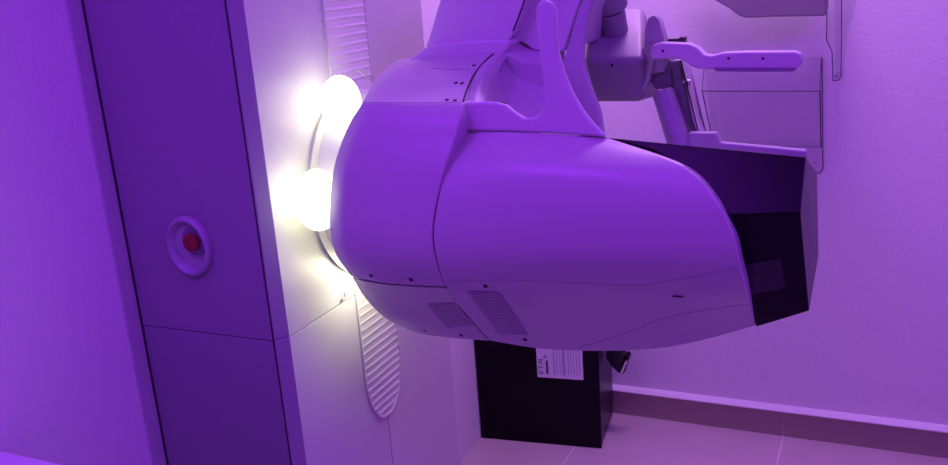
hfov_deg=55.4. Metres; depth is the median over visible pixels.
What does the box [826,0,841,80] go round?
holder
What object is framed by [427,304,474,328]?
vent
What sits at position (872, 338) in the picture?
wall
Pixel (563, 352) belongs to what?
print
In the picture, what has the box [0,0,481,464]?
wall
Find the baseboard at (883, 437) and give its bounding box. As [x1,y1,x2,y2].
[612,391,947,458]
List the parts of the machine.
plate, panel, panel, grab handle, arm panel, compression knob, bracket plate, bracket plate, guide post, guide rail, guide rail, paddle arm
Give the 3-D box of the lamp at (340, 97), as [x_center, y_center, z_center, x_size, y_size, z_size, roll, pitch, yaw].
[-0.222,-0.216,1.508,0.064,0.092,0.080,3,18,24]
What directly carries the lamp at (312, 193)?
attached to the machine
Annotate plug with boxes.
[606,350,630,373]
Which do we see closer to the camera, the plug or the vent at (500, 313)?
the vent at (500, 313)
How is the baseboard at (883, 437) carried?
attached to the wall at (872, 338)
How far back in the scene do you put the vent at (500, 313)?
1.36 m
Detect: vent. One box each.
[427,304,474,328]
[467,292,527,335]
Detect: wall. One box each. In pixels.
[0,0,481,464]
[540,0,947,424]
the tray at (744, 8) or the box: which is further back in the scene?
the box
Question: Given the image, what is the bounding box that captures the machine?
[65,0,817,464]
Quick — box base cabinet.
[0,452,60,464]
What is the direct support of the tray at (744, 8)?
attached to the wall at (872, 338)
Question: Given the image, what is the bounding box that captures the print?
[546,350,579,375]
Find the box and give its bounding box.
[474,340,612,447]
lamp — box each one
[294,169,332,230]
[320,75,361,130]
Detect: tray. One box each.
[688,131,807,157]
[716,0,827,17]
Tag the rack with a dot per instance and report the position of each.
(821, 68)
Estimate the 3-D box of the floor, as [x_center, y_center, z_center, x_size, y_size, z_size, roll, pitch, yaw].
[0.735,1.295,0.932,3.300,0.100,4.300,3,18,24]
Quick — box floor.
[460,413,947,464]
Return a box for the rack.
[702,58,822,172]

